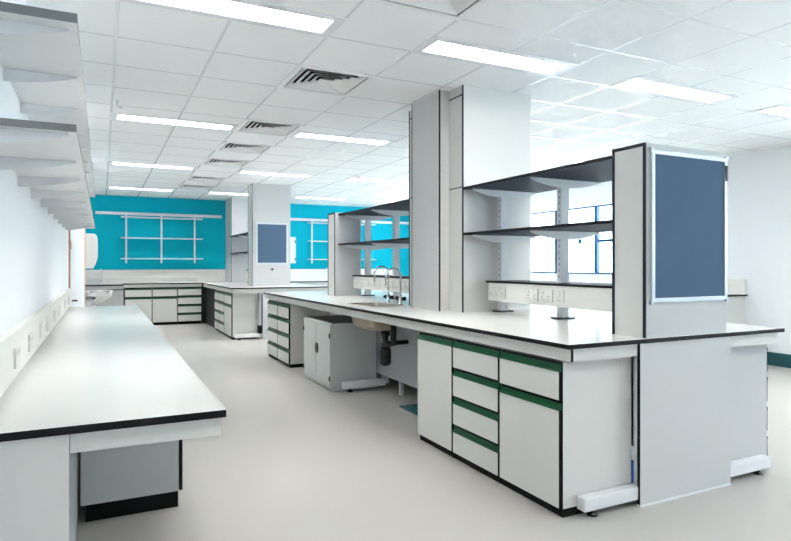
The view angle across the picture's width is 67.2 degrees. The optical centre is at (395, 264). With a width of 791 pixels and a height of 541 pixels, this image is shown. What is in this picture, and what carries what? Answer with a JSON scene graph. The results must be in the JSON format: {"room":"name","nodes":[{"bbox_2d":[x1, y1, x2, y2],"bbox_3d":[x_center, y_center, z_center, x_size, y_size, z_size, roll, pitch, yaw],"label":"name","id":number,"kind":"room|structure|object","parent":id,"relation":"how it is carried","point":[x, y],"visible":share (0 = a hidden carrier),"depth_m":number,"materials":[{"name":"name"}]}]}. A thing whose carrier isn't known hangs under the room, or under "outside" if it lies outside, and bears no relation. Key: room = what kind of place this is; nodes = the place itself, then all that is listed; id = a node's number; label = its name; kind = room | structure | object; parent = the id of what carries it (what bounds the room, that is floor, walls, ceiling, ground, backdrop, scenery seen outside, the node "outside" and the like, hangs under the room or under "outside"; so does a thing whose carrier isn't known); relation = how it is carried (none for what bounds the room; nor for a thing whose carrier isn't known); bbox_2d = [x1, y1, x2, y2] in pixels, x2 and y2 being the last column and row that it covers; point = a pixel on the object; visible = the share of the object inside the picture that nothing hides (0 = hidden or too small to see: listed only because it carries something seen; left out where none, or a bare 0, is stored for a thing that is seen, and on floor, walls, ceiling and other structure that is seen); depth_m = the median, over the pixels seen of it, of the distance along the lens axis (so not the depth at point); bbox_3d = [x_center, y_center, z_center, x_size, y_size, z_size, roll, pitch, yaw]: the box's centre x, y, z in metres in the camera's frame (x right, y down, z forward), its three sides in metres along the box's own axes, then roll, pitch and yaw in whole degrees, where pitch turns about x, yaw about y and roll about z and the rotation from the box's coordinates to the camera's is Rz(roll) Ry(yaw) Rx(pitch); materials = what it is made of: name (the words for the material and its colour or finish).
{"room":"science laboratory","nodes":[
{"label":"science laboratory","id":0,"kind":"room"},
{"bbox_2d":[0,0,67,334],"bbox_3d":[-3.012,-0.099,5.066,0.150,2.800,16.950,0,0,-26],"label":"wall","id":1,"kind":"structure","parent":0,"point":[33,244],"depth_m":3.25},
{"bbox_2d":[0,288,77,396],"bbox_3d":[-2.663,0.406,4.652,0.108,0.210,6.700,0,0,-26],"label":"service trunking","id":2,"kind":"object","parent":1,"relation":"attached to","point":[18,344],"visible":1,"depth_m":3.11,"materials":[{"name":"white plastic"}]},
{"bbox_2d":[14,344,20,368],"bbox_3d":[-1.712,0.416,2.696,0.010,0.090,0.150,0,0,-26],"label":"socket","id":3,"kind":"object","parent":2,"relation":"attached to","point":[17,347],"depth_m":2.67,"materials":[{"name":"white plastic"}]},
{"bbox_2d":[28,332,32,351],"bbox_3d":[-1.959,0.416,3.199,0.010,0.090,0.150,0,0,-26],"label":"socket","id":4,"kind":"object","parent":2,"relation":"attached to","point":[30,334],"depth_m":3.15,"materials":[{"name":"white plastic"}]},
{"bbox_2d":[39,322,43,337],"bbox_3d":[-2.240,0.416,3.774,0.014,0.090,0.150,0,0,-26],"label":"socket","id":5,"kind":"object","parent":2,"relation":"attached to","point":[41,326],"depth_m":3.72,"materials":[{"name":"white plastic"}]},
{"bbox_2d":[0,1,94,196],"bbox_3d":[-2.621,-0.847,4.795,0.308,0.089,6.120,0,0,-26],"label":"wall shelf","id":6,"kind":"object","parent":1,"relation":"attached to","point":[40,50],"visible":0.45,"depth_m":2.57,"materials":[{"name":"white"}]},
{"bbox_2d":[0,118,94,229],"bbox_3d":[-2.606,-0.442,4.764,0.308,0.081,6.190,0,0,-26],"label":"wall shelf","id":7,"kind":"object","parent":1,"relation":"attached to","point":[46,158],"visible":1,"depth_m":2.59,"materials":[{"name":"white"}]},
{"bbox_2d":[68,228,84,306],"bbox_3d":[-4.429,0.246,8.141,0.323,2.110,1.020,0,0,-26],"label":"door","id":8,"kind":"structure","parent":1,"relation":"in","point":[76,238],"depth_m":8.12,"materials":[{"name":"white paint"}]},
{"bbox_2d":[85,233,97,268],"bbox_3d":[-6.029,-0.259,11.717,0.308,0.680,0.350,0,0,-26],"label":"dispenser","id":9,"kind":"object","parent":1,"relation":"attached to","point":[91,240],"visible":0.76,"depth_m":11.58,"materials":[{"name":"white plastic"}]},
{"bbox_2d":[85,290,112,306],"bbox_3d":[-5.788,0.901,11.529,0.573,0.800,0.500,0,0,-26],"label":"basin","id":10,"kind":"object","parent":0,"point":[92,297],"visible":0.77,"depth_m":11.36,"materials":[{"name":"white ceramic"}]},
{"bbox_2d":[85,195,408,305],"bbox_3d":[-3.047,-0.099,14.578,8.490,2.800,0.150,0,0,-26],"label":"wall","id":11,"kind":"structure","parent":0,"point":[109,229],"depth_m":13.61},
{"bbox_2d":[85,277,201,287],"bbox_3d":[-5.468,0.394,12.895,2.354,0.185,0.728,0,0,-26],"label":"bench","id":12,"kind":"object","parent":11,"relation":"attached to","point":[127,282],"visible":0.88,"depth_m":12.98,"materials":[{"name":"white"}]},
{"bbox_2d":[123,282,201,284],"bbox_3d":[-5.115,0.412,13.069,1.566,0.023,0.728,0,0,-26],"label":"countertop","id":13,"kind":"structure","parent":12,"relation":"on","point":[143,283],"depth_m":12.90,"materials":[{"name":"white"}]},
{"bbox_2d":[85,269,224,281],"bbox_3d":[-5.343,0.258,13.351,2.983,0.284,0.020,0,0,-26],"label":"backsplash","id":14,"kind":"structure","parent":11,"relation":"attached to","point":[203,275],"depth_m":13.41,"materials":[{"name":"white plastic"}]},
{"bbox_2d":[95,211,221,217],"bbox_3d":[-5.254,-1.114,13.373,2.645,0.060,0.058,0,0,-26],"label":"wall rail","id":15,"kind":"object","parent":11,"relation":"attached to","point":[96,212],"visible":1,"depth_m":13.31,"materials":[{"name":"white metal"}]},
{"bbox_2d":[121,213,202,262],"bbox_3d":[-5.172,-0.574,13.235,1.690,1.090,0.258,0,0,-26],"label":"wall rack","id":16,"kind":"object","parent":15,"relation":"hanging from","point":[125,216],"visible":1,"depth_m":13.13,"materials":[{"name":"white metal"}]},
{"bbox_2d":[290,237,295,262],"bbox_3d":[-2.671,-0.349,14.551,0.460,0.640,0.170,0,0,-26],"label":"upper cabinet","id":17,"kind":"object","parent":11,"relation":"attached to","point":[292,239],"visible":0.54,"depth_m":14.56,"materials":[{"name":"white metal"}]},
{"bbox_2d":[290,269,391,280],"bbox_3d":[-1.732,0.258,15.128,3.825,0.284,0.020,0,0,-26],"label":"backsplash","id":18,"kind":"structure","parent":11,"relation":"attached to","point":[295,274],"depth_m":14.96,"materials":[{"name":"white plastic"}]},
{"bbox_2d":[290,218,408,223],"bbox_3d":[-1.470,-1.114,15.236,4.380,0.060,0.058,0,0,-26],"label":"wall rail","id":19,"kind":"object","parent":11,"relation":"attached to","point":[291,219],"visible":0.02,"depth_m":15.06,"materials":[{"name":"white metal"}]},
{"bbox_2d":[307,220,375,262],"bbox_3d":[-1.350,-0.574,15.117,1.770,1.090,0.258,0,0,-26],"label":"wall rack","id":20,"kind":"object","parent":19,"relation":"hanging from","point":[311,222],"visible":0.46,"depth_m":14.87,"materials":[{"name":"white metal"}]},
{"bbox_2d":[26,0,790,206],"bbox_3d":[0.707,-1.499,6.896,8.540,0.001,17.350,0,0,-26],"label":"ceiling","id":21,"kind":"structure","parent":0,"point":[157,62],"depth_m":4.86,"materials":[{"name":"tile"}]},
{"bbox_2d":[106,186,175,191],"bbox_3d":[-5.045,-1.531,11.845,1.266,0.076,0.326,0,0,-26],"label":"ceiling light","id":22,"kind":"object","parent":21,"relation":"attached to","point":[107,187],"visible":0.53,"depth_m":11.88,"materials":[{"name":"white"}]},
{"bbox_2d":[108,161,198,170],"bbox_3d":[-3.676,-1.531,9.063,1.266,0.076,0.326,0,0,-26],"label":"ceiling light","id":23,"kind":"object","parent":21,"relation":"attached to","point":[109,162],"visible":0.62,"depth_m":9.06,"materials":[{"name":"white"}]},
{"bbox_2d":[114,164,191,169],"bbox_3d":[-3.676,-1.517,9.063,1.136,0.044,0.216,0,0,-26],"label":"diffuser","id":24,"kind":"object","parent":23,"relation":"attached to","point":[136,165],"depth_m":9.13,"materials":[{"name":"white"}]},
{"bbox_2d":[110,112,238,131],"bbox_3d":[-2.307,-1.531,6.282,1.266,0.076,0.326,0,0,-26],"label":"ceiling light","id":25,"kind":"object","parent":21,"relation":"attached to","point":[113,115],"visible":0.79,"depth_m":6.27,"materials":[{"name":"white"}]},
{"bbox_2d":[117,118,232,129],"bbox_3d":[-2.307,-1.517,6.282,1.136,0.044,0.216,0,0,-26],"label":"diffuser","id":26,"kind":"object","parent":25,"relation":"attached to","point":[145,120],"depth_m":6.33,"materials":[{"name":"white"}]},
{"bbox_2d":[177,184,215,189],"bbox_3d":[-3.862,-1.558,11.563,0.641,0.134,0.641,0,0,-26],"label":"ceiling vent","id":27,"kind":"object","parent":21,"relation":"in","point":[182,186],"visible":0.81,"depth_m":11.62,"materials":[{"name":"white"}]},
{"bbox_2d":[185,175,227,182],"bbox_3d":[-3.314,-1.558,10.451,0.641,0.134,0.641,0,0,-26],"label":"ceiling vent","id":28,"kind":"object","parent":21,"relation":"in","point":[191,177],"visible":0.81,"depth_m":10.50,"materials":[{"name":"white"}]},
{"bbox_2d":[201,158,252,167],"bbox_3d":[-2.493,-1.558,8.782,0.641,0.134,0.641,0,0,-26],"label":"ceiling vent","id":29,"kind":"object","parent":21,"relation":"in","point":[208,161],"visible":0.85,"depth_m":8.83,"materials":[{"name":"white"}]},
{"bbox_2d":[206,192,247,195],"bbox_3d":[-3.363,-1.531,12.673,1.266,0.076,0.326,0,0,-26],"label":"ceiling light","id":30,"kind":"object","parent":21,"relation":"attached to","point":[226,193],"visible":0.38,"depth_m":12.59,"materials":[{"name":"white"}]},
{"bbox_2d":[118,0,346,37],"bbox_3d":[-0.938,-1.531,3.501,1.266,0.076,0.326,0,0,-26],"label":"ceiling light","id":31,"kind":"object","parent":21,"relation":"attached to","point":[253,12],"visible":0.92,"depth_m":3.57,"materials":[{"name":"white"}]},
{"bbox_2d":[215,141,274,154],"bbox_3d":[-1.945,-1.558,7.670,0.641,0.134,0.641,0,0,-26],"label":"ceiling vent","id":32,"kind":"object","parent":21,"relation":"in","point":[225,146],"visible":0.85,"depth_m":7.72,"materials":[{"name":"white"}]},
{"bbox_2d":[233,119,305,136],"bbox_3d":[-1.397,-1.558,6.557,0.641,0.134,0.641,0,0,-26],"label":"ceiling vent","id":33,"kind":"object","parent":21,"relation":"in","point":[251,126],"visible":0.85,"depth_m":6.61,"materials":[{"name":"white"}]},
{"bbox_2d":[235,170,314,177],"bbox_3d":[-1.994,-1.531,9.892,1.266,0.076,0.326,0,0,-26],"label":"ceiling light","id":34,"kind":"object","parent":21,"relation":"attached to","point":[238,171],"visible":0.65,"depth_m":9.89,"materials":[{"name":"white"}]},
{"bbox_2d":[240,172,308,176],"bbox_3d":[-1.994,-1.517,9.892,1.136,0.044,0.216,0,0,-26],"label":"diffuser","id":35,"kind":"object","parent":34,"relation":"attached to","point":[256,173],"depth_m":9.94,"materials":[{"name":"white"}]},
{"bbox_2d":[292,196,348,200],"bbox_3d":[-1.681,-1.531,13.501,1.266,0.076,0.326,0,0,-26],"label":"ceiling light","id":36,"kind":"object","parent":21,"relation":"attached to","point":[295,196],"visible":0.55,"depth_m":13.50,"materials":[{"name":"white"}]},
{"bbox_2d":[277,64,376,96],"bbox_3d":[-0.576,-1.558,4.888,0.641,0.134,0.641,0,0,-26],"label":"ceiling vent","id":37,"kind":"object","parent":21,"relation":"in","point":[305,78],"visible":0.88,"depth_m":4.94,"materials":[{"name":"white"}]},
{"bbox_2d":[290,131,396,145],"bbox_3d":[-0.625,-1.531,7.110,1.266,0.076,0.326,0,0,-26],"label":"ceiling light","id":38,"kind":"object","parent":21,"relation":"attached to","point":[299,134],"visible":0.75,"depth_m":7.12,"materials":[{"name":"white"}]},
{"bbox_2d":[296,135,387,144],"bbox_3d":[-0.625,-1.517,7.110,1.136,0.044,0.216,0,0,-26],"label":"diffuser","id":39,"kind":"object","parent":38,"relation":"attached to","point":[320,137],"depth_m":7.16,"materials":[{"name":"white"}]},
{"bbox_2d":[344,178,408,184],"bbox_3d":[-0.311,-1.531,10.720,1.266,0.076,0.326,0,0,-26],"label":"ceiling light","id":40,"kind":"object","parent":21,"relation":"attached to","point":[346,179],"visible":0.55,"depth_m":10.73,"materials":[{"name":"white"}]},
{"bbox_2d":[354,180,404,183],"bbox_3d":[-0.311,-1.517,10.720,1.136,0.044,0.216,0,0,-26],"label":"diffuser","id":41,"kind":"object","parent":40,"relation":"attached to","point":[376,181],"depth_m":10.79,"materials":[{"name":"white"}]},
{"bbox_2d":[363,0,488,20],"bbox_3d":[0.246,-1.558,3.220,0.641,0.134,0.641,0,0,-26],"label":"ceiling vent","id":42,"kind":"object","parent":21,"relation":"in","point":[457,10],"visible":1,"depth_m":3.46,"materials":[{"name":"white"}]},
{"bbox_2d":[410,36,579,76],"bbox_3d":[0.745,-1.531,4.329,1.266,0.076,0.326,0,0,-26],"label":"ceiling light","id":43,"kind":"object","parent":21,"relation":"attached to","point":[435,46],"visible":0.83,"depth_m":4.32,"materials":[{"name":"white"}]},
{"bbox_2d":[423,49,566,73],"bbox_3d":[0.745,-1.517,4.329,1.136,0.044,0.216,0,0,-26],"label":"diffuser","id":44,"kind":"object","parent":43,"relation":"attached to","point":[484,56],"depth_m":4.37,"materials":[{"name":"white"}]},
{"bbox_2d":[542,157,586,163],"bbox_3d":[2.740,-1.531,8.767,1.266,0.076,0.326,0,0,-26],"label":"ceiling light","id":45,"kind":"object","parent":21,"relation":"attached to","point":[556,159],"visible":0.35,"depth_m":8.62,"materials":[{"name":"white"}]},
{"bbox_2d":[608,76,739,104],"bbox_3d":[2.427,-1.531,5.157,1.266,0.076,0.326,0,0,-26],"label":"ceiling light","id":46,"kind":"object","parent":21,"relation":"attached to","point":[639,84],"visible":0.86,"depth_m":5.15,"materials":[{"name":"white"}]},
{"bbox_2d":[619,85,727,102],"bbox_3d":[2.427,-1.517,5.157,1.136,0.044,0.216,0,0,-26],"label":"diffuser","id":47,"kind":"object","parent":46,"relation":"attached to","point":[673,91],"depth_m":5.21,"materials":[{"name":"white"}]},
{"bbox_2d":[749,104,790,119],"bbox_3d":[4.109,-1.531,5.985,1.266,0.076,0.326,0,0,-26],"label":"ceiling light","id":48,"kind":"object","parent":21,"relation":"attached to","point":[783,111],"visible":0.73,"depth_m":5.86,"materials":[{"name":"white"}]},
{"bbox_2d":[760,111,790,116],"bbox_3d":[4.109,-1.517,5.985,1.136,0.044,0.216,0,0,-26],"label":"diffuser","id":49,"kind":"object","parent":48,"relation":"attached to","point":[773,113],"depth_m":5.93,"materials":[{"name":"white"}]},
{"bbox_2d":[76,323,790,540],"bbox_3d":[0.707,1.341,6.896,8.540,0.080,17.350,0,0,-26],"label":"floor","id":50,"kind":"structure","parent":0,"point":[293,458],"depth_m":3.46,"materials":[{"name":"plastic"}]},
{"bbox_2d":[85,284,122,306],"bbox_3d":[-6.171,0.861,12.543,0.783,0.880,0.678,0,0,-26],"label":"bench","id":51,"kind":"object","parent":50,"relation":"on","point":[116,299],"depth_m":12.35,"materials":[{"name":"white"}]},
{"bbox_2d":[85,284,122,285],"bbox_3d":[-6.171,0.433,12.543,0.783,0.025,0.678,0,0,-26],"label":"countertop","id":52,"kind":"structure","parent":51,"relation":"on","point":[85,284],"depth_m":12.44,"materials":[{"name":"black"}]},
{"bbox_2d":[0,305,225,540],"bbox_3d":[-2.421,0.926,4.955,0.810,0.750,6.410,0,0,-26],"label":"bench","id":53,"kind":"object","parent":50,"relation":"on","point":[103,377],"visible":0.97,"depth_m":2.29,"materials":[{"name":"grey laminate"}]},
{"bbox_2d":[0,305,225,441],"bbox_3d":[-2.421,0.565,4.955,0.810,0.028,6.410,0,0,-26],"label":"countertop","id":54,"kind":"structure","parent":53,"relation":"on","point":[99,368],"depth_m":2.76,"materials":[{"name":"grey laminate"}]},
{"bbox_2d":[81,440,182,521],"bbox_3d":[-1.487,0.980,3.375,0.507,0.642,0.600,0,0,-26],"label":"base cabinet","id":55,"kind":"object","parent":50,"relation":"on","point":[128,480],"visible":0.43,"depth_m":3.10,"materials":[{"name":"grey laminate"}]},
{"bbox_2d":[124,287,151,321],"bbox_3d":[-5.552,0.895,12.830,0.530,0.812,0.604,0,0,-26],"label":"base cabinet","id":56,"kind":"object","parent":50,"relation":"on","point":[141,297],"visible":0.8,"depth_m":12.59,"materials":[{"name":"grey laminate"}]},
{"bbox_2d":[152,287,176,324],"bbox_3d":[-5.084,0.895,13.061,0.505,0.812,0.604,0,0,-26],"label":"base cabinet","id":57,"kind":"object","parent":50,"relation":"on","point":[164,299],"visible":0.94,"depth_m":12.79,"materials":[{"name":"grey laminate"}]},
{"bbox_2d":[177,287,200,323],"bbox_3d":[-4.628,0.895,13.285,0.500,0.812,0.604,0,0,-26],"label":"drawer unit","id":58,"kind":"object","parent":50,"relation":"on","point":[188,298],"visible":0.97,"depth_m":13.02,"materials":[{"name":"grey laminate"}]},
{"bbox_2d":[214,290,219,331],"bbox_3d":[-3.276,0.901,11.700,0.464,0.800,0.512,0,0,-26],"label":"drawer unit","id":59,"kind":"object","parent":50,"relation":"on","point":[217,301],"visible":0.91,"depth_m":11.56,"materials":[{"name":"grey laminate"}]},
{"bbox_2d":[219,291,224,334],"bbox_3d":[-3.049,0.901,11.238,0.464,0.800,0.512,0,0,-26],"label":"drawer unit","id":60,"kind":"object","parent":50,"relation":"on","point":[221,294],"visible":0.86,"depth_m":11.13,"materials":[{"name":"grey laminate"}]},
{"bbox_2d":[224,292,257,339],"bbox_3d":[-2.780,0.901,10.691,0.464,0.800,0.700,0,0,-26],"label":"base cabinet","id":61,"kind":"object","parent":50,"relation":"on","point":[240,309],"visible":0.92,"depth_m":10.39,"materials":[{"name":"grey laminate"}]},
{"bbox_2d":[201,281,327,339],"bbox_3d":[-2.888,0.851,12.315,1.764,0.900,4.048,0,0,-26],"label":"bench","id":62,"kind":"object","parent":50,"relation":"on","point":[207,288],"visible":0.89,"depth_m":10.81,"materials":[{"name":"grey"}]},
{"bbox_2d":[225,197,247,281],"bbox_3d":[-3.566,-0.549,13.818,0.613,1.900,0.751,0,0,-26],"label":"shelving unit","id":63,"kind":"object","parent":62,"relation":"on","point":[236,209],"visible":0.61,"depth_m":13.46,"materials":[{"name":"grey laminate"}]},
{"bbox_2d":[230,232,247,282],"bbox_3d":[-2.941,-0.117,12.485,0.630,1.034,2.190,0,0,-26],"label":"shelf","id":64,"kind":"object","parent":62,"relation":"on","point":[243,235],"visible":0.06,"depth_m":12.72,"materials":[{"name":"black"}]},
{"bbox_2d":[201,281,327,288],"bbox_3d":[-2.887,0.412,12.315,1.762,0.023,4.048,0,0,-26],"label":"countertop","id":65,"kind":"structure","parent":62,"relation":"on","point":[229,285],"depth_m":10.83,"materials":[{"name":"white"}]},
{"bbox_2d":[248,183,289,285],"bbox_3d":[-2.399,-0.549,11.323,0.723,1.900,0.367,0,0,-26],"label":"boxed column","id":66,"kind":"structure","parent":62,"relation":"on","point":[267,203],"depth_m":11.16,"materials":[{"name":"paint"}]},
{"bbox_2d":[255,222,287,264],"bbox_3d":[-2.312,-0.389,11.166,0.621,0.804,0.019,0,0,-26],"label":"pinboard","id":67,"kind":"object","parent":66,"relation":"attached to","point":[271,238],"visible":1,"depth_m":11.16,"materials":[{"name":"blue fabric"}]},
{"bbox_2d":[267,300,326,367],"bbox_3d":[-1.356,0.901,8.071,0.504,0.800,1.090,0,0,-26],"label":"drawer unit","id":68,"kind":"object","parent":50,"relation":"on","point":[285,321],"visible":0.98,"depth_m":7.61,"materials":[{"name":"grey laminate"}]},
{"bbox_2d":[303,315,375,391],"bbox_3d":[-0.637,0.951,6.586,0.525,0.701,0.900,0,0,-26],"label":"base cabinet","id":69,"kind":"object","parent":50,"relation":"on","point":[337,351],"visible":0.95,"depth_m":6.22,"materials":[{"name":"grey"}]},
{"bbox_2d":[290,280,402,292],"bbox_3d":[-1.344,0.851,14.925,3.308,0.900,0.728,0,0,-26],"label":"bench","id":70,"kind":"object","parent":50,"relation":"on","point":[312,282],"visible":0.02,"depth_m":14.30,"materials":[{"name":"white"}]},
{"bbox_2d":[290,280,327,281],"bbox_3d":[-1.344,0.412,14.925,3.308,0.023,0.728,0,0,-26],"label":"countertop","id":71,"kind":"structure","parent":70,"relation":"on","point":[302,280],"depth_m":14.31,"materials":[{"name":"white"}]},
{"bbox_2d":[399,404,417,414],"bbox_3d":[0.212,1.295,5.332,0.230,0.012,0.340,0,0,-26],"label":"floor plate","id":72,"kind":"object","parent":50,"relation":"on","point":[413,408],"visible":0.43,"depth_m":5.34,"materials":[{"name":"teal"}]},
{"bbox_2d":[417,332,456,457],"bbox_3d":[0.510,0.901,4.325,0.544,0.800,0.491,0,0,-26],"label":"base cabinet","id":73,"kind":"object","parent":50,"relation":"on","point":[435,351],"visible":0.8,"depth_m":4.18,"materials":[{"name":"grey laminate"}]},
{"bbox_2d":[452,339,504,483],"bbox_3d":[0.735,0.901,3.869,0.544,0.800,0.520,0,0,-26],"label":"base cabinet","id":74,"kind":"object","parent":50,"relation":"on","point":[476,375],"visible":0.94,"depth_m":3.73,"materials":[{"name":"grey laminate"}]},
{"bbox_2d":[263,290,784,516],"bbox_3d":[0.266,0.851,6.165,1.762,0.900,6.276,0,0,-26],"label":"lab bench","id":75,"kind":"object","parent":50,"relation":"on","point":[681,385],"visible":0.73,"depth_m":3.42,"materials":[{"name":"grey laminate"}]},
{"bbox_2d":[328,212,360,295],"bbox_3d":[-0.669,-0.131,7.785,0.363,1.064,0.262,0,0,-26],"label":"shelf end panel","id":76,"kind":"object","parent":75,"relation":"on","point":[344,262],"visible":0.91,"depth_m":7.67,"materials":[{"name":"grey laminate"}]},
{"bbox_2d":[338,199,408,298],"bbox_3d":[0.018,-0.122,6.880,0.710,1.044,1.960,0,0,-26],"label":"shelf","id":77,"kind":"object","parent":75,"relation":"on","point":[394,210],"visible":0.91,"depth_m":6.91,"materials":[{"name":"black"}]},
{"bbox_2d":[352,275,408,292],"bbox_3d":[0.022,0.218,6.860,0.354,0.166,1.910,0,0,-26],"label":"service trunking","id":78,"kind":"object","parent":77,"relation":"attached to","point":[359,281],"visible":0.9,"depth_m":6.86,"materials":[{"name":"white plastic"}]},
{"bbox_2d":[375,280,380,287],"bbox_3d":[-0.206,0.227,6.940,0.009,0.092,0.135,0,0,-26],"label":"socket","id":79,"kind":"object","parent":78,"relation":"attached to","point":[377,282],"depth_m":6.93,"materials":[{"name":"white plastic"}]},
{"bbox_2d":[387,280,392,288],"bbox_3d":[-0.065,0.227,6.653,0.009,0.092,0.135,0,0,-26],"label":"socket","id":80,"kind":"object","parent":78,"relation":"attached to","point":[390,281],"depth_m":6.62,"materials":[{"name":"white plastic"}]},
{"bbox_2d":[393,281,398,289],"bbox_3d":[0.006,0.227,6.510,0.009,0.092,0.135,0,0,-26],"label":"socket","id":81,"kind":"object","parent":78,"relation":"attached to","point":[395,283],"depth_m":6.51,"materials":[{"name":"white plastic"}]},
{"bbox_2d":[347,302,408,365],"bbox_3d":[-0.193,0.689,5.896,0.378,0.585,0.686,0,0,-26],"label":"sink","id":82,"kind":"object","parent":75,"relation":"in","point":[385,351],"visible":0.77,"depth_m":5.70,"materials":[{"name":"beige ceramic"}]},
{"bbox_2d":[373,266,393,302],"bbox_3d":[-0.136,0.207,6.153,0.199,0.389,0.186,0,0,-26],"label":"tap","id":83,"kind":"object","parent":75,"relation":"on","point":[388,297],"visible":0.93,"depth_m":6.16,"materials":[{"name":"silver metal"}]},
{"bbox_2d":[385,268,405,304],"bbox_3d":[-0.012,0.217,5.902,0.199,0.369,0.186,0,0,-26],"label":"tap","id":84,"kind":"object","parent":75,"relation":"on","point":[400,298],"visible":1,"depth_m":5.91,"materials":[{"name":"silver metal"}]},
{"bbox_2d":[409,85,530,312],"bbox_3d":[0.618,-0.549,5.536,0.811,1.900,0.976,0,0,-26],"label":"boxed column","id":85,"kind":"structure","parent":75,"relation":"on","point":[460,137],"depth_m":5.14,"materials":[{"name":"paint"}]},
{"bbox_2d":[263,290,784,349],"bbox_3d":[0.266,0.412,6.165,1.762,0.023,6.276,0,0,-26],"label":"countertop","id":86,"kind":"structure","parent":75,"relation":"on","point":[589,328],"depth_m":4.11,"materials":[{"name":"grey laminate"}]},
{"bbox_2d":[463,155,611,318],"bbox_3d":[1.252,-0.122,4.374,0.710,1.044,1.663,0,0,-26],"label":"shelf","id":87,"kind":"object","parent":75,"relation":"on","point":[592,172],"visible":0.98,"depth_m":4.40,"materials":[{"name":"black"}]},
{"bbox_2d":[486,280,611,311],"bbox_3d":[1.263,0.218,4.340,0.354,0.166,1.589,0,0,-26],"label":"service trunking","id":88,"kind":"object","parent":87,"relation":"attached to","point":[576,295],"visible":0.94,"depth_m":4.25,"materials":[{"name":"white plastic"}]},
{"bbox_2d":[489,286,499,297],"bbox_3d":[0.808,0.227,4.881,0.009,0.092,0.145,0,0,-26],"label":"socket","id":89,"kind":"object","parent":88,"relation":"attached to","point":[494,291],"depth_m":4.87,"materials":[{"name":"white plastic"}]},
{"bbox_2d":[500,287,505,298],"bbox_3d":[0.860,0.227,4.776,0.009,0.092,0.070,0,0,-26],"label":"socket","id":90,"kind":"object","parent":88,"relation":"attached to","point":[502,289],"depth_m":4.76,"materials":[{"name":"white plastic"}]},
{"bbox_2d":[525,288,537,300],"bbox_3d":[1.018,0.227,4.455,0.009,0.092,0.145,0,0,-26],"label":"socket","id":91,"kind":"object","parent":88,"relation":"attached to","point":[531,294],"depth_m":4.45,"materials":[{"name":"white plastic"}]},
{"bbox_2d":[539,289,552,302],"bbox_3d":[1.088,0.227,4.311,0.009,0.092,0.145,0,0,-26],"label":"socket","id":92,"kind":"object","parent":88,"relation":"attached to","point":[545,295],"depth_m":4.31,"materials":[{"name":"white plastic"}]},
{"bbox_2d":[554,290,563,303],"bbox_3d":[1.149,0.227,4.188,0.009,0.092,0.100,0,0,-26],"label":"socket","id":93,"kind":"object","parent":88,"relation":"attached to","point":[558,294],"depth_m":4.18,"materials":[{"name":"white plastic"}]},
{"bbox_2d":[612,142,725,337],"bbox_3d":[1.605,-0.131,3.484,0.673,1.064,0.237,0,0,-26],"label":"shelf end panel","id":94,"kind":"object","parent":75,"relation":"on","point":[632,314],"visible":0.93,"depth_m":3.34,"materials":[{"name":"grey laminate"}]},
{"bbox_2d":[649,147,728,304],"bbox_3d":[1.670,-0.209,3.372,0.641,0.854,0.023,0,0,-26],"label":"pinboard","id":95,"kind":"object","parent":94,"relation":"attached to","point":[688,192],"visible":1,"depth_m":3.36,"materials":[{"name":"blue fabric"}]},
{"bbox_2d":[499,349,630,517],"bbox_3d":[0.950,0.901,3.392,0.509,0.800,0.523,0,0,-26],"label":"base cabinet","id":96,"kind":"object","parent":50,"relation":"on","point":[565,427],"visible":0.96,"depth_m":3.18,"materials":[{"name":"grey laminate"}]},
{"bbox_2d":[531,274,747,324],"bbox_3d":[2.350,0.751,11.979,0.698,1.100,9.278,0,0,-26],"label":"window bench","id":97,"kind":"object","parent":50,"relation":"on","point":[736,288],"visible":0.2,"depth_m":8.02,"materials":[{"name":"grey"}]},
{"bbox_2d":[727,294,747,296],"bbox_3d":[2.350,0.412,11.979,0.698,0.023,9.278,0,0,-26],"label":"countertop","id":98,"kind":"structure","parent":97,"relation":"on","point":[728,295],"depth_m":7.93,"materials":[{"name":"black"}]},
{"bbox_2d":[731,344,767,460],"bbox_3d":[2.034,0.901,3.944,0.524,0.800,0.550,0,0,-26],"label":"base cabinet","id":99,"kind":"object","parent":50,"relation":"on","point":[749,378],"visible":0.32,"depth_m":3.72,"materials":[{"name":"grey laminate"}]},
{"bbox_2d":[531,145,790,354],"bbox_3d":[4.448,-0.099,8.738,0.200,2.800,16.950,0,0,-26],"label":"wall","id":100,"kind":"structure","parent":0,"point":[759,182],"depth_m":7.83,"materials":[{"name":"paint"}]},
{"bbox_2d":[531,210,555,272],"bbox_3d":[2.876,-0.434,11.910,0.060,1.210,1.026,0,0,-26],"label":"window","id":101,"kind":"structure","parent":100,"relation":"in","point":[554,210],"depth_m":11.61,"materials":[{"name":"blue"}]},
{"bbox_2d":[531,273,611,275],"bbox_3d":[2.581,0.183,12.338,0.090,0.025,6.180,0,0,-26],"label":"trim","id":102,"kind":"structure","parent":100,"relation":"attached to","point":[531,273],"depth_m":10.65,"materials":[{"name":"white paint"}]},
{"bbox_2d":[556,206,595,273],"bbox_3d":[3.319,-0.434,10.980,0.085,1.210,1.026,0,0,-26],"label":"window","id":103,"kind":"structure","parent":100,"relation":"in","point":[587,207],"depth_m":10.73,"materials":[{"name":"blue"}]},
{"bbox_2d":[596,204,611,273],"bbox_3d":[3.785,-0.434,10.061,0.060,1.210,1.026,0,0,-26],"label":"window","id":104,"kind":"structure","parent":100,"relation":"in","point":[598,240],"depth_m":10.49,"materials":[{"name":"blue"}]},
{"bbox_2d":[531,274,745,293],"bbox_3d":[2.648,0.301,12.121,0.038,0.200,9.230,0,0,-26],"label":"backsplash","id":105,"kind":"structure","parent":100,"relation":"attached to","point":[734,286],"depth_m":10.30,"materials":[{"name":"white plastic"}]},
{"bbox_2d":[767,352,790,367],"bbox_3d":[6.405,1.216,4.519,0.015,0.170,7.650,0,0,-26],"label":"baseboard","id":106,"kind":"structure","parent":100,"relation":"attached to","point":[774,359],"depth_m":7.58,"materials":[{"name":"teal"}]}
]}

